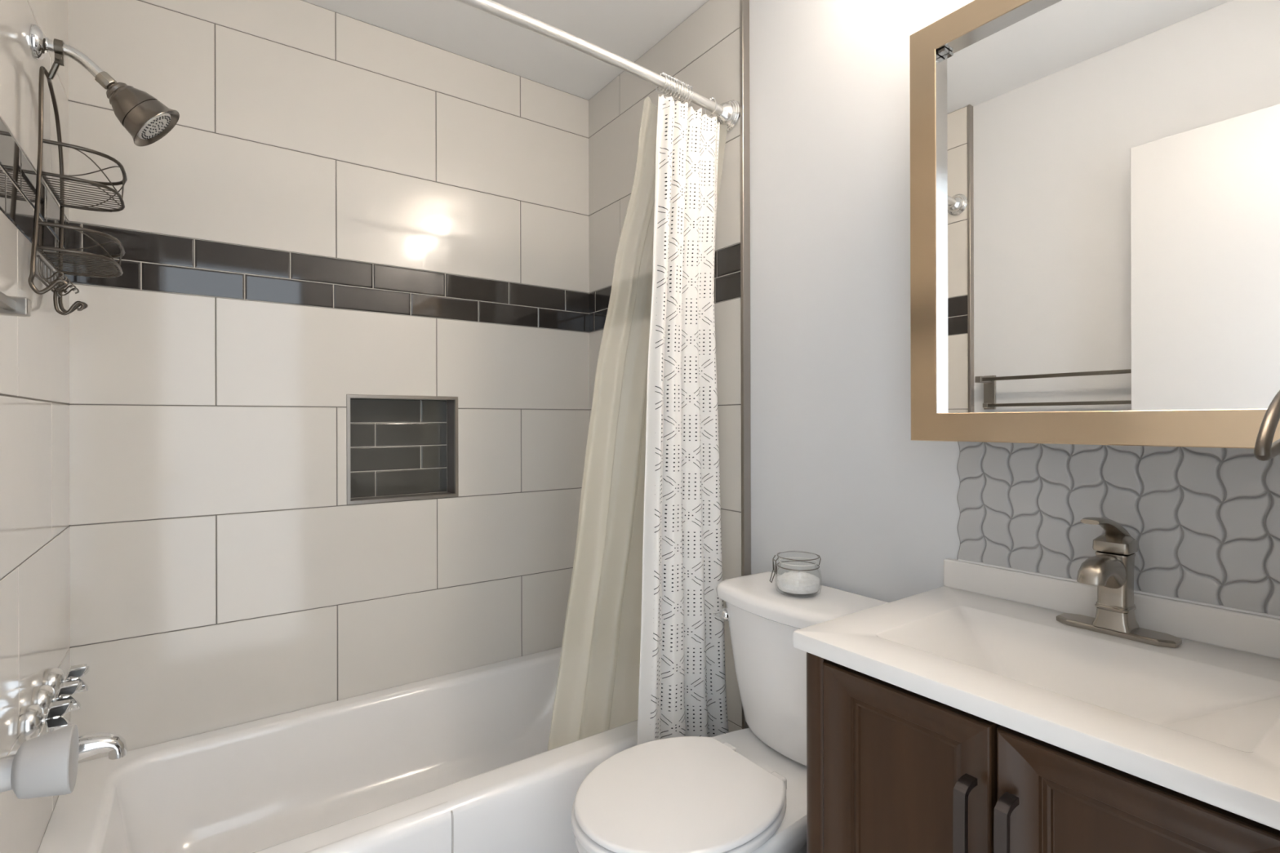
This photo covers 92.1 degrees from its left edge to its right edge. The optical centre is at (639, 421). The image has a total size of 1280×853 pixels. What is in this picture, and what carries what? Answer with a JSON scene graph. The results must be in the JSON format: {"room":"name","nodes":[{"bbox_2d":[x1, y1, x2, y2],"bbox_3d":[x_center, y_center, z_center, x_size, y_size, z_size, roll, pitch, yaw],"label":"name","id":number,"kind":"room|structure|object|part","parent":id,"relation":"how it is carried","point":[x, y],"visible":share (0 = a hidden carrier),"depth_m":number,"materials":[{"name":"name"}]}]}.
{"room":"bathroom","nodes":[
{"label":"bathroom","id":0,"kind":"room"},
{"bbox_2d":[0,0,70,852],"bbox_3d":[-0.842,-0.040,0.660,0.075,2.534,2.223,0,0,-35],"label":"wall","id":1,"kind":"structure","parent":0,"point":[35,515],"depth_m":1.17,"materials":[{"name":"white tile"}]},
{"bbox_2d":[0,291,31,316],"bbox_3d":[-0.681,-0.109,0.542,0.100,0.132,0.716,0,0,-35],"label":"towel rack","id":2,"kind":"object","parent":1,"relation":"attached to","point":[9,305],"visible":1,"depth_m":0.83,"materials":[{"name":"silver metal"}]},
{"bbox_2d":[17,699,73,743],"bbox_3d":[-1.095,0.550,1.140,0.066,0.065,0.065,0,0,-35],"label":"handle","id":3,"kind":"object","parent":1,"relation":"attached to","point":[32,719],"visible":0.94,"depth_m":1.12,"materials":[{"name":"silver metal"}]},
{"bbox_3d":[-1.083,0.550,1.149,0.034,0.064,0.064,0,0,-35],"label":"wing handle","id":4,"kind":"part","parent":3,"relation":"part of","materials":[{"name":"silver metal"}]},
{"bbox_2d":[31,680,81,716],"bbox_3d":[-1.156,0.550,1.225,0.066,0.065,0.065,0,0,-35],"label":"handle","id":5,"kind":"object","parent":1,"relation":"attached to","point":[43,695],"visible":0.77,"depth_m":1.22,"materials":[{"name":"silver metal"}]},
{"bbox_3d":[-1.144,0.550,1.234,0.034,0.064,0.064,0,0,-35],"label":"wing handle","id":6,"kind":"part","parent":5,"relation":"part of","materials":[{"name":"silver metal"}]},
{"bbox_2d":[42,663,89,696],"bbox_3d":[-1.217,0.551,1.311,0.066,0.065,0.065,0,0,-35],"label":"handle","id":7,"kind":"object","parent":1,"relation":"attached to","point":[54,677],"visible":0.69,"depth_m":1.30,"materials":[{"name":"silver metal"}]},
{"bbox_3d":[-1.204,0.551,1.320,0.034,0.064,0.064,0,0,-35],"label":"wing handle","id":8,"kind":"part","parent":7,"relation":"part of","materials":[{"name":"silver metal"}]},
{"bbox_2d":[78,732,127,760],"bbox_3d":[-1.129,0.668,1.251,0.139,0.064,0.062,0,0,-35],"label":"tub spout","id":9,"kind":"object","parent":1,"relation":"attached to","point":[90,744],"visible":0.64,"depth_m":1.26,"materials":[{"name":"silver metal"}]},
{"bbox_2d":[30,23,179,146],"bbox_3d":[-1.093,-0.681,1.273,0.230,0.193,0.112,0,0,-35],"label":"shower","id":10,"kind":"object","parent":1,"relation":"attached to","point":[146,119],"visible":1,"depth_m":1.27,"materials":[{"name":"silver metal"}]},
{"bbox_3d":[-1.142,-0.727,1.245,0.111,0.062,0.021,0,0,-35],"label":"arm","id":11,"kind":"part","parent":10,"relation":"part of","materials":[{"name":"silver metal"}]},
{"bbox_2d":[27,38,127,315],"bbox_3d":[-1.154,-0.493,1.285,0.126,0.537,0.310,0,0,-35],"label":"shower caddy","id":12,"kind":"object","parent":10,"relation":"hanging from","point":[60,283],"visible":1,"depth_m":1.25,"materials":[{"name":"brown metal"}]},
{"bbox_3d":[-1.184,-0.467,1.264,0.053,0.463,0.309,0,0,-35],"label":"wire frame","id":13,"kind":"part","parent":12,"relation":"part of","materials":[{"name":"brown metal"}]},
{"bbox_2d":[36,221,124,277],"bbox_3d":[-1.157,-0.351,1.291,0.119,0.052,0.255,0,0,-35],"label":"basket","id":14,"kind":"object","parent":12,"relation":"on","point":[62,251],"depth_m":1.25,"materials":[{"name":"brown metal"}]},
{"bbox_2d":[41,138,127,212],"bbox_3d":[-1.173,-0.512,1.315,0.121,0.069,0.229,0,0,-35],"label":"basket","id":15,"kind":"object","parent":12,"relation":"on","point":[61,200],"depth_m":1.29,"materials":[{"name":"brown metal"}]},
{"bbox_3d":[-1.036,-0.632,1.314,0.059,0.062,0.079,0,0,-35],"label":"spray plate","id":16,"kind":"part","parent":10,"relation":"part of","materials":[{"name":"grey plastic"}]},
{"bbox_2d":[454,0,740,131],"bbox_3d":[-0.347,-0.873,1.322,1.502,0.083,0.101,0,0,-35],"label":"shower rod","id":17,"kind":"object","parent":1,"relation":"attached to","point":[727,113],"visible":0.94,"depth_m":1.46,"materials":[{"name":"white metal"}]},
{"bbox_2d":[546,262,653,751],"bbox_3d":[-0.013,0.090,1.712,0.476,1.870,0.259,0,0,-35],"label":"liner","id":18,"kind":"object","parent":17,"relation":"hanging from","point":[597,687],"visible":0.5,"depth_m":1.70,"materials":[{"name":"beige plastic"}]},
{"bbox_2d":[655,72,666,93],"bbox_3d":[0.055,-0.871,1.586,0.008,0.048,0.045,0,0,-35],"label":"curtain ring","id":19,"kind":"object","parent":17,"relation":"hanging from","point":[662,73],"visible":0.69,"depth_m":1.58,"materials":[{"name":"silver metal"}]},
{"bbox_2d":[658,74,669,93],"bbox_3d":[0.062,-0.871,1.592,0.008,0.048,0.045,0,0,-35],"label":"curtain ring","id":20,"kind":"object","parent":17,"relation":"hanging from","point":[667,75],"visible":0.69,"depth_m":1.58,"materials":[{"name":"silver metal"}]},
{"bbox_2d":[661,75,672,95],"bbox_3d":[0.069,-0.871,1.598,0.008,0.048,0.045,0,0,-35],"label":"curtain ring","id":21,"kind":"object","parent":17,"relation":"hanging from","point":[669,76],"visible":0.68,"depth_m":1.58,"materials":[{"name":"silver metal"}]},
{"bbox_2d":[663,76,675,96],"bbox_3d":[0.076,-0.872,1.604,0.008,0.048,0.045,0,0,-35],"label":"curtain ring","id":22,"kind":"object","parent":17,"relation":"hanging from","point":[673,77],"visible":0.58,"depth_m":1.59,"materials":[{"name":"silver metal"}]},
{"bbox_2d":[666,78,677,97],"bbox_3d":[0.084,-0.872,1.610,0.008,0.048,0.045,0,0,-35],"label":"curtain ring","id":23,"kind":"object","parent":17,"relation":"hanging from","point":[675,79],"visible":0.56,"depth_m":1.60,"materials":[{"name":"silver metal"}]},
{"bbox_2d":[669,79,679,98],"bbox_3d":[0.091,-0.872,1.617,0.008,0.048,0.045,0,0,-35],"label":"curtain ring","id":24,"kind":"object","parent":17,"relation":"hanging from","point":[677,80],"visible":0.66,"depth_m":1.60,"materials":[{"name":"silver metal"}]},
{"bbox_2d":[671,80,683,100],"bbox_3d":[0.098,-0.872,1.623,0.008,0.048,0.045,0,0,-35],"label":"curtain ring","id":25,"kind":"object","parent":17,"relation":"hanging from","point":[680,82],"visible":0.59,"depth_m":1.61,"materials":[{"name":"silver metal"}]},
{"bbox_2d":[674,82,685,101],"bbox_3d":[0.105,-0.872,1.629,0.008,0.048,0.045,0,0,-35],"label":"curtain ring","id":26,"kind":"object","parent":17,"relation":"hanging from","point":[683,83],"visible":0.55,"depth_m":1.62,"materials":[{"name":"silver metal"}]},
{"bbox_2d":[676,83,688,102],"bbox_3d":[0.113,-0.872,1.635,0.008,0.048,0.045,0,0,-35],"label":"curtain ring","id":27,"kind":"object","parent":17,"relation":"hanging from","point":[686,84],"visible":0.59,"depth_m":1.62,"materials":[{"name":"silver metal"}]},
{"bbox_2d":[636,94,728,745],"bbox_3d":[0.125,0.064,1.639,0.320,1.822,0.051,0,0,-39],"label":"shower curtain","id":28,"kind":"object","parent":17,"relation":"hanging from","point":[682,693],"visible":0.93,"depth_m":1.62,"materials":[{"name":"fabric"}]},
{"bbox_2d":[679,84,690,103],"bbox_3d":[0.120,-0.872,1.641,0.008,0.048,0.045,0,0,-35],"label":"curtain ring","id":29,"kind":"object","parent":17,"relation":"hanging from","point":[688,86],"visible":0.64,"depth_m":1.63,"materials":[{"name":"silver metal"}]},
{"bbox_2d":[682,85,693,103],"bbox_3d":[0.127,-0.872,1.648,0.008,0.048,0.045,0,0,-35],"label":"curtain ring","id":30,"kind":"object","parent":17,"relation":"hanging from","point":[691,86],"visible":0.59,"depth_m":1.63,"materials":[{"name":"silver metal"}]},
{"bbox_2d":[705,97,716,115],"bbox_3d":[0.196,-0.872,1.708,0.008,0.048,0.045,0,0,-35],"label":"curtain ring","id":31,"kind":"object","parent":17,"relation":"hanging from","point":[710,99],"visible":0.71,"depth_m":1.70,"materials":[{"name":"silver metal"}]},
{"bbox_2d":[67,0,589,763],"bbox_3d":[-0.810,-0.065,1.975,1.624,2.484,0.002,0,0,-35],"label":"wall","id":32,"kind":"structure","parent":0,"point":[335,206],"depth_m":1.84,"materials":[{"name":"white tile"}]},
{"bbox_2d":[346,394,458,504],"bbox_3d":[-0.789,0.085,2.042,0.350,0.341,0.093,0,0,-35],"label":"wall niche","id":33,"kind":"object","parent":32,"relation":"attached to","point":[400,447],"visible":0.86,"depth_m":2.08,"materials":[{"name":"grey tile"}]},
{"bbox_2d":[302,0,708,99],"bbox_3d":[-0.215,-1.283,1.135,1.653,0.050,2.263,0,0,-35],"label":"ceiling","id":34,"kind":"structure","parent":0,"point":[628,29],"depth_m":1.97,"materials":[{"name":"white paint"}]},
{"bbox_2d":[588,0,973,732],"bbox_3d":[0.443,-0.043,1.576,0.074,2.534,2.223,0,0,-35],"label":"wall","id":35,"kind":"structure","parent":0,"point":[838,475],"depth_m":1.57,"materials":[{"name":"white paint"}]},
{"bbox_2d":[739,0,751,728],"bbox_3d":[0.297,-0.043,1.734,0.028,2.434,0.012,0,0,-35],"label":"trim","id":36,"kind":"structure","parent":35,"relation":"attached to","point":[744,4],"depth_m":1.73,"materials":[{"name":"silver metal"}]},
{"bbox_2d":[909,0,1279,448],"bbox_3d":[0.746,-0.349,0.982,0.167,0.767,0.576,0,0,-35],"label":"mirror","id":37,"kind":"object","parent":35,"relation":"attached to","point":[1095,184],"visible":1,"depth_m":0.94,"materials":[{"name":"gold mirror"}]},
{"bbox_2d":[956,441,1279,618],"bbox_3d":[0.824,0.159,1.012,0.010,0.247,0.610,0,0,-35],"label":"backsplash","id":38,"kind":"structure","parent":35,"relation":"attached to","point":[1204,522],"depth_m":1.01,"materials":[{"name":"grey ceramic tile"},{"name":"grey grout"}]},
{"bbox_3d":[0.464,1.199,0.192,2.753,0.050,4.578,0,0,-35],"label":"floor","id":39,"kind":"structure","parent":0,"visible":0},
{"bbox_2d":[37,647,637,852],"bbox_3d":[-0.593,1.015,1.675,1.502,0.331,0.729,0,0,-35],"label":"bathtub","id":40,"kind":"object","parent":39,"relation":"on","point":[460,762],"visible":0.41,"depth_m":1.67,"materials":[{"name":"white ceramic"}]},
{"bbox_3d":[-0.713,1.015,1.164,0.712,0.331,0.033,0,0,-35],"label":"panel","id":41,"kind":"part","parent":40,"relation":"part of","materials":[{"name":"white ceramic"}]},
{"bbox_2d":[571,571,888,852],"bbox_3d":[0.176,0.789,1.317,0.690,0.770,0.426,0,0,-35],"label":"toilet","id":42,"kind":"object","parent":39,"relation":"on","point":[744,790],"visible":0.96,"depth_m":1.30,"materials":[{"name":"white ceramic"}]},
{"bbox_3d":[0.066,0.763,1.236,0.417,0.020,0.378,0,0,-35],"label":"seat","id":43,"kind":"part","parent":42,"relation":"part of","materials":[{"name":"white plastic"}]},
{"bbox_3d":[0.068,0.744,1.238,0.411,0.015,0.374,0,0,-35],"label":"lid","id":44,"kind":"part","parent":42,"relation":"part of","materials":[{"name":"white plastic"}]},
{"bbox_3d":[0.176,0.975,1.314,0.667,0.400,0.366,0,0,-35],"label":"bowl","id":45,"kind":"part","parent":42,"relation":"part of","materials":[{"name":"white ceramic"}]},
{"bbox_3d":[0.207,0.484,1.563,0.022,0.032,0.059,0,0,-26],"label":"flush lever","id":46,"kind":"part","parent":42,"relation":"part of","materials":[{"name":"silver metal"}]},
{"bbox_3d":[0.377,0.609,1.458,0.198,0.326,0.398,0,0,-35],"label":"tank","id":47,"kind":"part","parent":42,"relation":"part of","materials":[{"name":"white ceramic"}]},
{"bbox_2d":[769,550,822,598],"bbox_3d":[0.373,0.357,1.455,0.107,0.094,0.107,0,0,39],"label":"glass jar","id":48,"kind":"object","parent":42,"relation":"on","point":[773,559],"visible":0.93,"depth_m":1.44,"materials":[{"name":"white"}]},
{"bbox_2d":[776,571,819,594],"bbox_3d":[0.373,0.377,1.455,0.099,0.040,0.099,0,0,-35],"label":"salt","id":49,"kind":"object","parent":48,"relation":"in","point":[793,582],"visible":1,"depth_m":1.43,"materials":[{"name":"white food"}]},
{"bbox_3d":[0.368,0.424,1.453,0.218,0.041,0.424,0,0,-35],"label":"tank lid","id":50,"kind":"part","parent":42,"relation":"part of","materials":[{"name":"white ceramic"}]},
{"bbox_2d":[806,652,1279,852],"bbox_3d":[0.619,0.768,0.876,0.499,0.810,0.623,0,0,-35],"label":"vanity cabinet","id":51,"kind":"object","parent":39,"relation":"on","point":[891,768],"visible":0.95,"depth_m":0.79,"materials":[{"name":"brown wood"}]},
{"bbox_3d":[0.369,0.708,0.872,0.022,0.662,0.253,0,0,-35],"label":"door","id":52,"kind":"part","parent":51,"relation":"part of","materials":[{"name":"brown wood"}]},
{"bbox_3d":[0.407,0.516,0.771,0.032,0.136,0.014,0,0,-35],"label":"handle","id":53,"kind":"part","parent":51,"relation":"part of","materials":[{"name":"brown metal"}]},
{"bbox_3d":[0.435,0.516,0.732,0.032,0.136,0.014,0,0,-35],"label":"handle","id":54,"kind":"part","parent":51,"relation":"part of","materials":[{"name":"brown metal"}]},
{"bbox_2d":[792,558,1279,830],"bbox_3d":[0.627,0.348,0.881,0.482,0.133,0.635,0,0,-35],"label":"sink","id":55,"kind":"object","parent":51,"relation":"in","point":[1198,718],"visible":0.96,"depth_m":0.88,"materials":[{"name":"white stone"}]},
{"bbox_2d":[1056,517,1182,648],"bbox_3d":[0.726,0.241,0.964,0.137,0.192,0.158,0,0,-35],"label":"sink faucet","id":56,"kind":"object","parent":55,"relation":"on","point":[1112,569],"visible":1,"depth_m":0.97,"materials":[{"name":"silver metal"}]},
{"bbox_3d":[0.718,0.241,0.957,0.115,0.065,0.039,0,0,-35],"label":"spout","id":57,"kind":"part","parent":56,"relation":"part of","materials":[{"name":"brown metal"}]},
{"bbox_3d":[0.728,0.176,0.965,0.129,0.061,0.049,0,0,-35],"label":"lever","id":58,"kind":"part","parent":56,"relation":"part of","materials":[{"name":"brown metal"}]},
{"bbox_3d":[0.761,0.332,0.988,0.051,0.010,0.158,0,0,-35],"label":"deck plate","id":59,"kind":"part","parent":56,"relation":"part of","materials":[{"name":"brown metal"}]},
{"bbox_3d":[0.520,0.708,0.661,0.022,0.662,0.253,0,0,-35],"label":"door","id":60,"kind":"part","parent":51,"relation":"part of","materials":[{"name":"brown wood"}]},
{"bbox_3d":[0.412,-0.068,0.260,1.653,2.484,0.115,0,0,-35],"label":"wall","id":61,"kind":"structure","parent":0,"visible":0},
{"bbox_2d":[0,724,79,799],"bbox_3d":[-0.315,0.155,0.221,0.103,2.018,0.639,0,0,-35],"label":"door knob","id":62,"kind":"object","parent":61,"relation":"in","point":[46,765],"depth_m":0.44,"materials":[{"name":"white paint"}]},
{"bbox_2d":[1253,390,1279,461],"bbox_3d":[0.549,-0.006,0.478,0.235,0.066,0.080,0,0,-35],"label":"towel ring","id":63,"kind":"object","parent":61,"relation":"attached to","point":[1264,450],"visible":1,"depth_m":0.44,"materials":[{"name":"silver metal"}]}
]}

